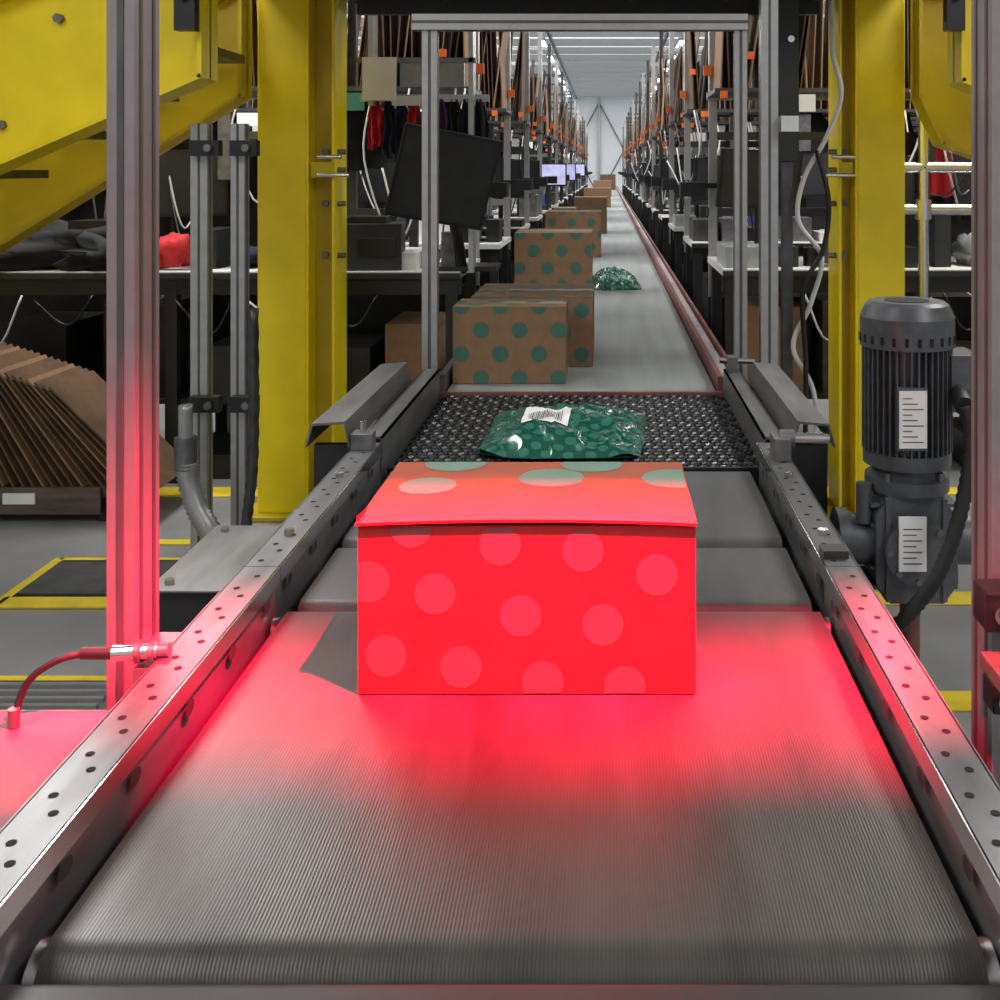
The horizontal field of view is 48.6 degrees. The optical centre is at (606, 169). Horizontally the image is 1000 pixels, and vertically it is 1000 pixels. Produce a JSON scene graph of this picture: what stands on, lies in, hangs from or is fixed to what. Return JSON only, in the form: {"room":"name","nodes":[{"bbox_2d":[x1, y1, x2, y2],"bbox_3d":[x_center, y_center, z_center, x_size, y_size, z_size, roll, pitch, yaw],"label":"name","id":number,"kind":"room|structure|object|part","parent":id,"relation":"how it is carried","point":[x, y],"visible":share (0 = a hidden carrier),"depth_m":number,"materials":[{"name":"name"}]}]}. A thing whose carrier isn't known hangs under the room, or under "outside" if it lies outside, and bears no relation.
{"room":"distribution center","nodes":[
{"label":"distribution center","id":0,"kind":"room"},
{"bbox_2d":[0,399,970,740],"bbox_3d":[0.000,1.370,20.000,18.000,0.120,48.000,0,0,0],"label":"floor","id":1,"kind":"structure","parent":0,"point":[29,638],"depth_m":3.24,"materials":[{"name":"concrete"}]},
{"bbox_2d":[0,710,109,828],"bbox_3d":[-0.900,0.961,0.780,0.800,0.736,0.860,0,0,0],"label":"metal plate","id":2,"kind":"object","parent":1,"relation":"on","point":[31,752],"visible":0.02,"depth_m":1.13,"materials":[{"name":"metal"}]},
{"bbox_2d":[7,639,172,728],"bbox_3d":[-0.555,0.553,1.189,0.165,0.080,0.044,0,0,-2],"label":"sensor","id":3,"kind":"object","parent":2,"relation":"on","point":[139,651],"visible":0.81,"depth_m":1.19,"materials":[{"name":"metal"}]},
{"bbox_2d":[0,342,176,520],"bbox_3d":[-2.299,0.904,4.306,1.203,0.849,0.388,0,0,0],"label":"stack","id":4,"kind":"object","parent":1,"relation":"on","point":[53,413],"visible":0.74,"depth_m":4.16,"materials":[{"name":"cardboard"}]},
{"bbox_2d":[0,557,181,608],"bbox_3d":[-1.637,1.323,3.538,0.475,0.013,0.415,0,0,0],"label":"anti-fatigue mat","id":5,"kind":"object","parent":1,"relation":"on","point":[64,582],"visible":0.54,"depth_m":3.48,"materials":[{"name":"black plastic"}]},
{"bbox_2d":[189,124,222,548],"bbox_3d":[-1.308,0.590,3.560,0.135,1.479,0.140,0,0,0],"label":"support post","id":6,"kind":"object","parent":1,"relation":"on","point":[202,146],"visible":0.65,"depth_m":3.55,"materials":[{"name":"metal"}]},
{"bbox_2d":[174,308,259,538],"bbox_3d":[-1.214,0.867,3.406,0.262,0.873,0.086,0,0,5],"label":"conduit","id":7,"kind":"object","parent":1,"relation":"on","point":[186,466],"visible":0.65,"depth_m":3.40,"materials":[{"name":"metal"}]},
{"bbox_2d":[159,525,279,631],"bbox_3d":[-0.589,0.973,1.780,0.193,0.712,0.300,0,0,0],"label":"cover plate","id":8,"kind":"object","parent":1,"relation":"on","point":[185,589],"visible":0.24,"depth_m":1.71,"materials":[{"name":"metal"}]},
{"bbox_2d":[240,102,247,107],"bbox_3d":[-5.950,-0.271,9.750,5.360,3.199,0.560,0,0,0],"label":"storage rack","id":9,"kind":"object","parent":1,"relation":"on","point":[245,105],"visible":0.02,"depth_m":9.97,"materials":[{"name":"metal"}]},
{"bbox_2d":[229,124,259,524],"bbox_3d":[-1.183,0.590,3.560,0.125,1.479,0.140,0,0,0],"label":"support post","id":10,"kind":"object","parent":1,"relation":"on","point":[241,147],"visible":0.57,"depth_m":3.55,"materials":[{"name":"metal"}]},
{"bbox_2d":[238,99,252,107],"bbox_3d":[-5.950,-0.271,13.250,5.360,3.199,0.560,0,0,0],"label":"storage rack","id":11,"kind":"object","parent":1,"relation":"on","point":[251,100],"visible":0.02,"depth_m":13.16,"materials":[{"name":"metal"}]},
{"bbox_2d":[0,0,508,482],"bbox_3d":[-1.865,-0.045,5.030,2.769,2.749,0.810,0,0,0],"label":"workstation","id":12,"kind":"object","parent":1,"relation":"on","point":[55,313],"visible":0.19,"depth_m":4.93,"materials":[{"name":"black metal"}]},
{"bbox_2d":[0,219,106,270],"bbox_3d":[-2.444,0.308,4.836,1.075,0.266,0.457,0,0,0],"label":"clothing pile","id":13,"kind":"object","parent":12,"relation":"on","point":[55,246],"visible":0.5,"depth_m":4.68,"materials":[{"name":"black fabric"}]},
{"bbox_2d":[159,232,189,268],"bbox_3d":[-1.874,0.345,4.744,0.181,0.156,0.113,0,0,0],"label":"clothing","id":14,"kind":"object","parent":12,"relation":"on","point":[174,248],"visible":0.75,"depth_m":4.70,"materials":[{"name":"fabric"}]},
{"bbox_2d":[347,215,404,270],"bbox_3d":[-1.019,0.315,4.792,0.260,0.230,0.236,0,0,-6],"label":"printer","id":15,"kind":"object","parent":12,"relation":"on","point":[374,242],"visible":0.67,"depth_m":4.69,"materials":[{"name":"grey paint"}]},
{"bbox_2d":[356,15,489,272],"bbox_3d":[-0.774,-0.120,4.640,0.553,1.100,0.120,0,0,0],"label":"rack","id":16,"kind":"object","parent":12,"relation":"attached to","point":[379,74],"visible":0.63,"depth_m":4.62,"materials":[{"name":"metal"}]},
{"bbox_2d":[384,122,502,273],"bbox_3d":[-0.660,0.126,4.607,0.474,0.633,0.547,0,0,0],"label":"computer monitor","id":17,"kind":"object","parent":12,"relation":"on","point":[468,163],"visible":0.85,"depth_m":4.45,"materials":[{"name":"black plastic"}]},
{"bbox_2d":[252,0,349,521],"bbox_3d":[-1.183,0.309,4.300,0.405,2.039,0.300,0,0,0],"label":"steel column","id":18,"kind":"structure","parent":1,"relation":"on","point":[302,44],"depth_m":4.20,"materials":[{"name":"metal"}]},
{"bbox_2d":[350,0,822,14],"bbox_3d":[-0.100,-0.700,3.920,2.480,0.180,1.160,0,0,0],"label":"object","id":19,"kind":"structure","parent":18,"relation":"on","point":[363,7],"depth_m":4.30,"materials":[{"name":"metal"}]},
{"bbox_2d":[0,0,217,174],"bbox_3d":[-2.220,-0.045,3.420,1.971,1.230,0.140,0,0,0],"label":"panel","id":20,"kind":"object","parent":19,"relation":"attached to","point":[53,53],"visible":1,"depth_m":3.42,"materials":[{"name":"yellow paint"}]},
{"bbox_2d":[0,47,244,178],"bbox_3d":[0.120,0.085,3.770,6.260,1.010,0.540,0,0,0],"label":"stair treads","id":21,"kind":"structure","parent":20,"relation":"attached to","point":[224,56],"depth_m":3.92,"materials":[{"name":"metal"}]},
{"bbox_2d":[0,0,251,253],"bbox_3d":[-2.472,0.105,4.110,2.267,1.590,0.120,0,0,0],"label":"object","id":22,"kind":"structure","parent":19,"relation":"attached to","point":[78,170],"depth_m":4.11,"materials":[{"name":"yellow paint"}]},
{"bbox_2d":[174,0,198,31],"bbox_3d":[-1.254,-0.459,3.310,0.072,0.092,0.060,0,0,0],"label":"plates","id":23,"kind":"object","parent":19,"relation":"attached to","point":[186,15],"depth_m":3.30,"materials":[{"name":"black metal"}]},
{"bbox_2d":[791,0,843,432],"bbox_3d":[0.745,0.345,3.895,0.188,1.931,0.069,0,0,0],"label":"hanging cables","id":24,"kind":"object","parent":19,"relation":"hanging from","point":[819,260],"visible":0.85,"depth_m":3.89,"materials":[{"name":"white plastic"}]},
{"bbox_2d":[943,0,964,31],"bbox_3d":[1.035,-0.459,3.310,0.063,0.092,0.060,0,0,0],"label":"plates","id":25,"kind":"object","parent":19,"relation":"attached to","point":[953,10],"depth_m":3.30,"materials":[{"name":"black metal"}]},
{"bbox_2d":[947,0,970,94],"bbox_3d":[2.042,-0.240,3.420,1.923,0.840,0.140,0,0,0],"label":"stair stringer","id":26,"kind":"object","parent":19,"relation":"attached to","point":[958,43],"visible":0.47,"depth_m":3.42,"materials":[{"name":"yellow paint"}]},
{"bbox_2d":[305,362,410,487],"bbox_3d":[-0.527,0.904,2.420,0.120,0.849,0.700,0,0,0],"label":"guard rail","id":27,"kind":"object","parent":1,"relation":"on","point":[371,397],"visible":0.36,"depth_m":2.27,"materials":[{"name":"metal"}]},
{"bbox_2d":[233,15,532,287],"bbox_3d":[-1.843,-0.045,6.780,2.727,2.749,0.810,0,0,0],"label":"workstation","id":28,"kind":"object","parent":1,"relation":"on","point":[493,247],"visible":0.09,"depth_m":6.83,"materials":[{"name":"grey metal"}]},
{"bbox_2d":[249,0,547,282],"bbox_3d":[-1.796,-0.045,8.530,2.633,2.749,0.810,0,0,0],"label":"workstation","id":29,"kind":"object","parent":1,"relation":"on","point":[521,69],"visible":0.05,"depth_m":8.68,"materials":[{"name":"grey metal"}]},
{"bbox_2d":[359,26,556,228],"bbox_3d":[-1.790,-0.045,10.280,2.620,2.749,0.810,0,0,0],"label":"workstation","id":30,"kind":"object","parent":1,"relation":"on","point":[535,166],"visible":0.07,"depth_m":10.32,"materials":[{"name":"grey metal"}]},
{"bbox_2d":[358,44,566,228],"bbox_3d":[-1.783,-0.045,12.030,2.708,2.749,0.810,0,0,0],"label":"workstation","id":31,"kind":"object","parent":1,"relation":"on","point":[559,170],"visible":0.06,"depth_m":12.06,"materials":[{"name":"grey metal"}]},
{"bbox_2d":[0,487,970,710],"bbox_3d":[0.000,1.327,3.650,8.000,0.003,1.900,0,0,0],"label":"tape","id":32,"kind":"object","parent":1,"relation":"on","point":[956,700],"depth_m":3.37,"materials":[{"name":"yellow plastic"}]},
{"bbox_2d":[0,567,999,984],"bbox_3d":[-0.075,0.929,0.965,0.910,0.800,1.030,0,0,0],"label":"conveyor","id":33,"kind":"object","parent":1,"relation":"on","point":[817,811],"visible":0.96,"depth_m":0.96,"materials":[{"name":"metal"}]},
{"bbox_2d":[355,462,696,693],"bbox_3d":[-0.089,0.480,1.337,0.376,0.196,0.255,0,0,0],"label":"box","id":34,"kind":"object","parent":33,"relation":"on","point":[474,577],"visible":1,"depth_m":1.22,"materials":[{"name":"cardboard"}]},
{"bbox_2d":[0,985,999,999],"bbox_3d":[-0.070,0.953,0.543,0.740,0.753,0.486,0,0,0],"label":"conveyor","id":35,"kind":"object","parent":1,"relation":"on","point":[7,992],"visible":1,"depth_m":0.77,"materials":[{"name":"grey paint"}]},
{"bbox_2d":[503,60,569,209],"bbox_3d":[-1.849,-0.045,13.780,2.737,2.749,0.810,0,0,0],"label":"workstation","id":36,"kind":"object","parent":1,"relation":"on","point":[554,195],"visible":0.02,"depth_m":14.11,"materials":[{"name":"grey metal"}]},
{"bbox_2d":[502,72,575,206],"bbox_3d":[-1.861,-0.045,15.530,2.864,2.749,0.810,0,0,0],"label":"workstation","id":37,"kind":"object","parent":1,"relation":"on","point":[571,167],"visible":0.09,"depth_m":15.70,"materials":[{"name":"grey metal"}]},
{"bbox_2d":[243,421,858,616],"bbox_3d":[-0.060,0.904,1.806,0.940,0.850,0.668,0,0,0],"label":"conveyor","id":38,"kind":"object","parent":1,"relation":"on","point":[768,548],"depth_m":1.69,"materials":[{"name":"metal"}]},
{"bbox_3d":[-0.465,0.505,2.100,0.040,0.050,0.040,0,0,0],"label":"clamp handle","id":39,"kind":"part","parent":38,"relation":"part of","materials":[{"name":"grey metal"}]},
{"bbox_3d":[0.357,0.505,2.030,0.105,0.051,0.060,0,0,0],"label":"clamp handle","id":40,"kind":"part","parent":38,"relation":"part of","materials":[{"name":"grey metal"}]},
{"bbox_2d":[107,0,999,785],"bbox_3d":[-0.030,0.199,1.029,1.180,2.260,0.661,0,0,0],"label":"frame","id":41,"kind":"object","parent":1,"relation":"on","point":[132,25],"visible":0.62,"depth_m":1.25,"materials":[{"name":"metal"}]},
{"bbox_2d":[973,579,999,714],"bbox_3d":[0.457,0.531,1.218,0.086,0.138,0.055,0,0,0],"label":"sensor mount","id":42,"kind":"object","parent":41,"relation":"attached to","point":[986,592],"visible":1,"depth_m":1.21,"materials":[{"name":"black plastic"}]},
{"bbox_2d":[980,651,999,691],"bbox_3d":[0.502,0.925,1.107,0.195,0.807,0.175,0,0,0],"label":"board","id":43,"kind":"object","parent":41,"relation":"attached to","point":[989,660],"visible":1,"depth_m":1.17,"materials":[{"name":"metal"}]},
{"bbox_2d":[531,81,576,206],"bbox_3d":[-1.856,-0.045,17.280,2.752,2.749,0.810,0,0,0],"label":"workstation","id":44,"kind":"object","parent":1,"relation":"on","point":[567,139],"visible":0.05,"depth_m":17.63,"materials":[{"name":"grey metal"}]},
{"bbox_2d":[530,92,580,206],"bbox_3d":[-1.821,-0.045,19.580,2.681,2.749,0.810,0,0,0],"label":"workstation","id":45,"kind":"object","parent":1,"relation":"on","point":[570,199],"visible":0.07,"depth_m":19.91,"materials":[{"name":"grey metal"}]},
{"bbox_2d":[552,106,579,195],"bbox_3d":[-1.861,-0.045,24.180,2.762,2.749,0.810,0,0,0],"label":"workstation","id":46,"kind":"object","parent":1,"relation":"on","point":[577,108],"visible":0.03,"depth_m":24.54,"materials":[{"name":"grey metal"}]},
{"bbox_2d":[551,100,584,206],"bbox_3d":[-1.852,-0.045,21.880,2.846,2.749,0.810,0,0,0],"label":"workstation","id":47,"kind":"object","parent":1,"relation":"on","point":[580,168],"visible":0.06,"depth_m":21.91,"materials":[{"name":"grey metal"}]},
{"bbox_2d":[552,112,586,195],"bbox_3d":[-1.829,-0.045,26.480,2.699,2.749,0.810,0,0,0],"label":"workstation","id":48,"kind":"object","parent":1,"relation":"on","point":[580,113],"visible":0.02,"depth_m":26.81,"materials":[{"name":"grey metal"}]},
{"bbox_2d":[552,116,588,195],"bbox_3d":[-1.833,-0.045,28.780,2.705,2.749,0.810,0,0,0],"label":"workstation","id":49,"kind":"object","parent":1,"relation":"on","point":[582,118],"visible":0.02,"depth_m":29.14,"materials":[{"name":"grey metal"}]},
{"bbox_2d":[368,355,778,489],"bbox_3d":[-0.065,0.904,2.513,0.910,0.849,0.735,0,0,0],"label":"conveyor","id":50,"kind":"object","parent":1,"relation":"on","point":[704,431],"depth_m":2.49,"materials":[{"name":"black plastic"}]},
{"bbox_2d":[477,402,645,458],"bbox_3d":[-0.089,0.549,2.417,0.356,0.059,0.436,0,0,3],"label":"bag","id":51,"kind":"object","parent":50,"relation":"on","point":[584,430],"visible":1,"depth_m":2.30,"materials":[{"name":"green plastic"}]},
{"bbox_3d":[0.335,0.500,2.840,0.091,0.040,0.040,0,0,0],"label":"clamp handle","id":52,"kind":"part","parent":50,"relation":"part of","materials":[{"name":"silver metal"}]},
{"bbox_2d":[569,120,589,191],"bbox_3d":[-1.812,-0.045,31.080,2.664,2.749,0.810,0,0,0],"label":"workstation","id":53,"kind":"object","parent":1,"relation":"on","point":[584,135],"visible":0.02,"depth_m":31.44,"materials":[{"name":"grey metal"}]},
{"bbox_2d":[412,14,747,379],"bbox_3d":[-0.060,0.458,2.925,0.940,1.742,0.110,0,0,0],"label":"frame","id":54,"kind":"object","parent":1,"relation":"on","point":[430,25],"visible":0.52,"depth_m":2.91,"materials":[{"name":"silver metal"}]},
{"bbox_2d":[569,124,590,187],"bbox_3d":[-1.869,-0.045,33.380,2.778,2.749,0.810,0,0,0],"label":"workstation","id":55,"kind":"object","parent":1,"relation":"on","point":[585,124],"visible":0.03,"depth_m":33.72,"materials":[{"name":"grey metal"}]},
{"bbox_2d":[569,127,594,187],"bbox_3d":[-1.747,-0.045,35.680,2.706,2.749,0.810,0,0,0],"label":"workstation","id":56,"kind":"object","parent":1,"relation":"on","point":[587,127],"visible":0.08,"depth_m":35.93,"materials":[{"name":"grey metal"}]},
{"bbox_2d":[440,186,726,399],"bbox_3d":[-0.055,0.934,20.442,0.890,0.789,35.115,0,0,0],"label":"conveyor","id":57,"kind":"object","parent":1,"relation":"on","point":[653,337],"visible":0.44,"depth_m":3.76,"materials":[{"name":"rubber"}]},
{"bbox_2d":[453,298,567,383],"bbox_3d":[-0.265,0.474,3.075,0.307,0.209,0.191,0,0,0],"label":"cardboard box","id":58,"kind":"object","parent":57,"relation":"on","point":[512,340],"visible":1,"depth_m":2.98,"materials":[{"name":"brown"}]},
{"bbox_2d":[471,283,593,365],"bbox_3d":[-0.221,0.476,3.430,0.359,0.206,0.381,0,0,0],"label":"cardboard box","id":59,"kind":"object","parent":57,"relation":"on","point":[580,296],"visible":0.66,"depth_m":3.24,"materials":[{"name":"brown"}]},
{"bbox_2d":[514,229,592,282],"bbox_3d":[-0.247,0.433,5.225,0.356,0.291,0.351,0,0,0],"label":"cardboard box","id":60,"kind":"object","parent":57,"relation":"on","point":[540,255],"visible":0.91,"depth_m":5.05,"materials":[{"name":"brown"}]},
{"bbox_2d":[553,207,575,209],"bbox_3d":[-0.335,0.438,8.750,0.170,0.280,0.300,0,0,0],"label":"cardboard box","id":61,"kind":"object","parent":57,"relation":"on","point":[554,208],"visible":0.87,"depth_m":8.60,"materials":[{"name":"brown cardboard"}]},
{"bbox_2d":[545,210,600,256],"bbox_3d":[-0.225,0.428,7.500,0.371,0.301,0.401,0,0,0],"label":"cardboard box","id":62,"kind":"object","parent":57,"relation":"on","point":[554,219],"visible":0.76,"depth_m":7.30,"materials":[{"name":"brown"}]},
{"bbox_2d":[574,196,606,233],"bbox_3d":[-0.150,0.413,10.200,0.300,0.330,0.400,0,0,0],"label":"cardboard box","id":63,"kind":"object","parent":57,"relation":"on","point":[580,202],"visible":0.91,"depth_m":10.00,"materials":[{"name":"brown cardboard"}]},
{"bbox_2d":[584,188,610,206],"bbox_3d":[-0.150,0.428,17.200,0.420,0.300,0.400,0,0,0],"label":"cardboard box","id":64,"kind":"object","parent":57,"relation":"on","point":[587,191],"visible":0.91,"depth_m":17.00,"materials":[{"name":"brown cardboard"}]},
{"bbox_2d":[593,180,611,196],"bbox_3d":[-0.100,0.403,24.200,0.400,0.350,0.400,0,0,0],"label":"cardboard box","id":65,"kind":"object","parent":57,"relation":"on","point":[596,183],"visible":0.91,"depth_m":24.00,"materials":[{"name":"brown cardboard"}]},
{"bbox_2d":[600,174,615,189],"bbox_3d":[0.025,0.353,32.200,0.450,0.450,0.400,0,0,0],"label":"cardboard box","id":66,"kind":"object","parent":57,"relation":"on","point":[612,177],"visible":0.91,"depth_m":32.00,"materials":[{"name":"brown cardboard"}]},
{"bbox_2d":[593,266,641,289],"bbox_3d":[0.040,0.534,5.593,0.252,0.087,0.603,0,0,-2],"label":"bag","id":67,"kind":"object","parent":57,"relation":"on","point":[609,278],"visible":0.92,"depth_m":5.40,"materials":[{"name":"green plastic"}]},
{"bbox_2d":[618,127,629,193],"bbox_3d":[1.730,-0.045,35.780,2.740,2.749,0.810,0,0,0],"label":"workstation","id":68,"kind":"object","parent":1,"relation":"on","point":[623,127],"visible":0.02,"depth_m":36.14,"materials":[{"name":"grey metal"}]},
{"bbox_2d":[617,124,634,194],"bbox_3d":[1.704,-0.045,33.480,2.792,2.749,0.810,0,0,0],"label":"workstation","id":69,"kind":"object","parent":1,"relation":"on","point":[624,124],"visible":0.04,"depth_m":33.84,"materials":[{"name":"grey metal"}]},
{"bbox_2d":[620,120,634,198],"bbox_3d":[1.730,-0.045,31.180,2.740,2.749,0.810,0,0,0],"label":"workstation","id":70,"kind":"object","parent":1,"relation":"on","point":[625,120],"visible":0.02,"depth_m":31.54,"materials":[{"name":"grey metal"}]},
{"bbox_2d":[621,117,638,199],"bbox_3d":[1.730,-0.045,28.880,2.740,2.749,0.810,0,0,0],"label":"workstation","id":71,"kind":"object","parent":1,"relation":"on","point":[626,151],"visible":0.02,"depth_m":29.24,"materials":[{"name":"grey metal"}]},
{"bbox_2d":[622,112,666,202],"bbox_3d":[1.787,-0.045,26.580,2.854,2.749,0.810,0,0,0],"label":"workstation","id":72,"kind":"object","parent":1,"relation":"on","point":[628,113],"visible":0.07,"depth_m":26.91,"materials":[{"name":"grey metal"}]},
{"bbox_2d":[623,107,666,207],"bbox_3d":[1.766,-0.045,24.280,2.812,2.749,0.810,0,0,0],"label":"workstation","id":73,"kind":"object","parent":1,"relation":"on","point":[630,108],"visible":0.05,"depth_m":24.64,"materials":[{"name":"grey metal"}]},
{"bbox_2d":[625,100,667,210],"bbox_3d":[1.764,-0.045,21.980,2.809,2.749,0.810,0,0,0],"label":"workstation","id":74,"kind":"object","parent":1,"relation":"on","point":[633,102],"visible":0.02,"depth_m":22.34,"materials":[{"name":"grey metal"}]},
{"bbox_2d":[627,92,682,216],"bbox_3d":[1.777,-0.045,19.680,2.834,2.749,0.810,0,0,0],"label":"workstation","id":75,"kind":"object","parent":1,"relation":"on","point":[636,192],"visible":0.03,"depth_m":19.93,"materials":[{"name":"grey metal"}]},
{"bbox_2d":[629,82,683,221],"bbox_3d":[1.730,-0.045,17.380,2.740,2.749,0.810,0,0,0],"label":"workstation","id":76,"kind":"object","parent":1,"relation":"on","point":[639,84],"visible":0.02,"depth_m":17.70,"materials":[{"name":"grey metal"}]},
{"bbox_2d":[632,72,705,228],"bbox_3d":[1.730,-0.045,15.630,2.740,2.749,0.810,0,0,0],"label":"workstation","id":77,"kind":"object","parent":1,"relation":"on","point":[643,75],"visible":0.02,"depth_m":15.96,"materials":[{"name":"grey metal"}]},
{"bbox_2d":[631,60,747,236],"bbox_3d":[1.767,-0.045,13.880,2.939,2.749,0.810,0,0,0],"label":"workstation","id":78,"kind":"object","parent":1,"relation":"on","point":[647,131],"visible":0.06,"depth_m":14.13,"materials":[{"name":"grey metal"}]},
{"bbox_2d":[639,45,750,247],"bbox_3d":[1.730,-0.045,12.130,2.740,2.749,0.810,0,0,0],"label":"workstation","id":79,"kind":"object","parent":1,"relation":"on","point":[655,168],"visible":0.09,"depth_m":12.37,"materials":[{"name":"grey metal"}]},
{"bbox_2d":[759,0,798,364],"bbox_3d":[0.530,0.330,3.510,0.140,1.999,0.140,0,0,0],"label":"support post","id":80,"kind":"object","parent":1,"relation":"on","point":[770,124],"visible":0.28,"depth_m":3.50,"materials":[{"name":"metal"}]},
{"bbox_2d":[644,32,917,262],"bbox_3d":[1.730,-0.045,10.380,2.740,2.749,0.810,0,0,0],"label":"workstation","id":81,"kind":"object","parent":1,"relation":"on","point":[663,228],"visible":0.06,"depth_m":10.50,"materials":[{"name":"grey metal"}]},
{"bbox_2d":[651,0,917,286],"bbox_3d":[1.730,-0.045,8.630,2.740,2.749,0.810,0,0,0],"label":"workstation","id":82,"kind":"object","parent":1,"relation":"on","point":[676,221],"visible":0.05,"depth_m":8.76,"materials":[{"name":"grey metal"}]},
{"bbox_2d":[778,0,798,381],"bbox_3d":[0.650,0.340,3.975,0.160,1.979,0.090,0,0,0],"label":"support post","id":83,"kind":"object","parent":1,"relation":"on","point":[788,10],"visible":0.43,"depth_m":3.95,"materials":[{"name":"black metal"}]},
{"bbox_2d":[749,362,835,515],"bbox_3d":[0.390,0.904,2.420,0.120,0.849,0.700,0,0,0],"label":"guard rail","id":84,"kind":"object","parent":1,"relation":"on","point":[788,407],"visible":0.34,"depth_m":2.20,"materials":[{"name":"metal"}]},
{"bbox_2d":[662,0,970,324],"bbox_3d":[1.730,-0.045,6.880,2.740,2.749,0.810,0,0,0],"label":"workstation","id":85,"kind":"object","parent":1,"relation":"on","point":[815,74],"visible":0.19,"depth_m":6.93,"materials":[{"name":"grey metal"}]},
{"bbox_2d":[679,0,970,464],"bbox_3d":[1.730,-0.045,5.130,2.740,2.749,0.810,0,0,0],"label":"workstation","id":86,"kind":"object","parent":1,"relation":"on","point":[948,234],"visible":0.27,"depth_m":5.07,"materials":[{"name":"black metal"}]},
{"bbox_2d":[826,0,904,518],"bbox_3d":[1.006,0.309,4.300,0.363,2.039,0.300,0,0,0],"label":"steel column","id":87,"kind":"structure","parent":1,"relation":"on","point":[866,173],"depth_m":4.20,"materials":[{"name":"metal"}]},
{"bbox_2d":[910,0,970,159],"bbox_3d":[2.177,-0.025,4.110,2.055,1.270,0.120,0,0,0],"label":"frame","id":88,"kind":"object","parent":87,"relation":"attached to","point":[943,110],"visible":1,"depth_m":4.11,"materials":[{"name":"yellow paint"}]},
{"bbox_2d":[830,296,970,660],"bbox_3d":[0.536,0.782,2.000,0.397,1.093,0.172,0,0,0],"label":"motor","id":89,"kind":"object","parent":1,"relation":"on","point":[912,363],"visible":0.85,"depth_m":1.94,"materials":[{"name":"grey paint"}]},
{"bbox_2d":[893,384,970,631],"bbox_3d":[0.493,0.601,1.906,0.288,0.445,0.164,0,0,0],"label":"cable conduit","id":90,"kind":"object","parent":89,"relation":"attached to","point":[960,396],"visible":0.65,"depth_m":1.84,"materials":[{"name":"black rubber"}]},
{"bbox_2d":[905,116,970,297],"bbox_3d":[1.930,0.554,4.450,1.459,1.549,0.118,0,0,0],"label":"pipe railing","id":91,"kind":"object","parent":1,"relation":"on","point":[923,209],"visible":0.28,"depth_m":4.43,"materials":[{"name":"metal"}]},
{"bbox_2d":[347,14,823,54],"bbox_3d":[0.000,-3.013,20.000,18.000,0.115,48.000,0,0,0],"label":"ceiling","id":92,"kind":"structure","parent":0,"point":[347,14],"depth_m":24.72,"materials":[{"name":"metal"}]},
{"bbox_2d":[347,4,824,98],"bbox_3d":[0.000,-2.830,22.000,17.800,0.240,40.000,0,0,0],"label":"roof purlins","id":93,"kind":"structure","parent":92,"relation":"attached to","point":[586,75],"depth_m":28.10,"materials":[{"name":"metal"}]},
{"bbox_2d":[543,97,677,191],"bbox_3d":[0.000,-0.820,42.100,18.000,4.300,0.200,0,0,0],"label":"wall","id":94,"kind":"structure","parent":0,"point":[616,109],"depth_m":42.00,"materials":[{"name":"paint"}]},
{"bbox_2d":[552,97,645,185],"bbox_3d":[-0.300,-0.720,41.890,3.880,4.100,0.180,0,0,0],"label":"brace","id":95,"kind":"object","parent":94,"relation":"attached to","point":[598,104],"depth_m":41.80,"materials":[{"name":"metal"}]},
{"bbox_2d":[542,37,683,96],"bbox_3d":[0.100,-2.762,22.550,7.140,0.415,31.500,0,0,0],"label":"lights","id":96,"kind":"object","parent":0,"point":[680,41],"depth_m":24.82}
]}

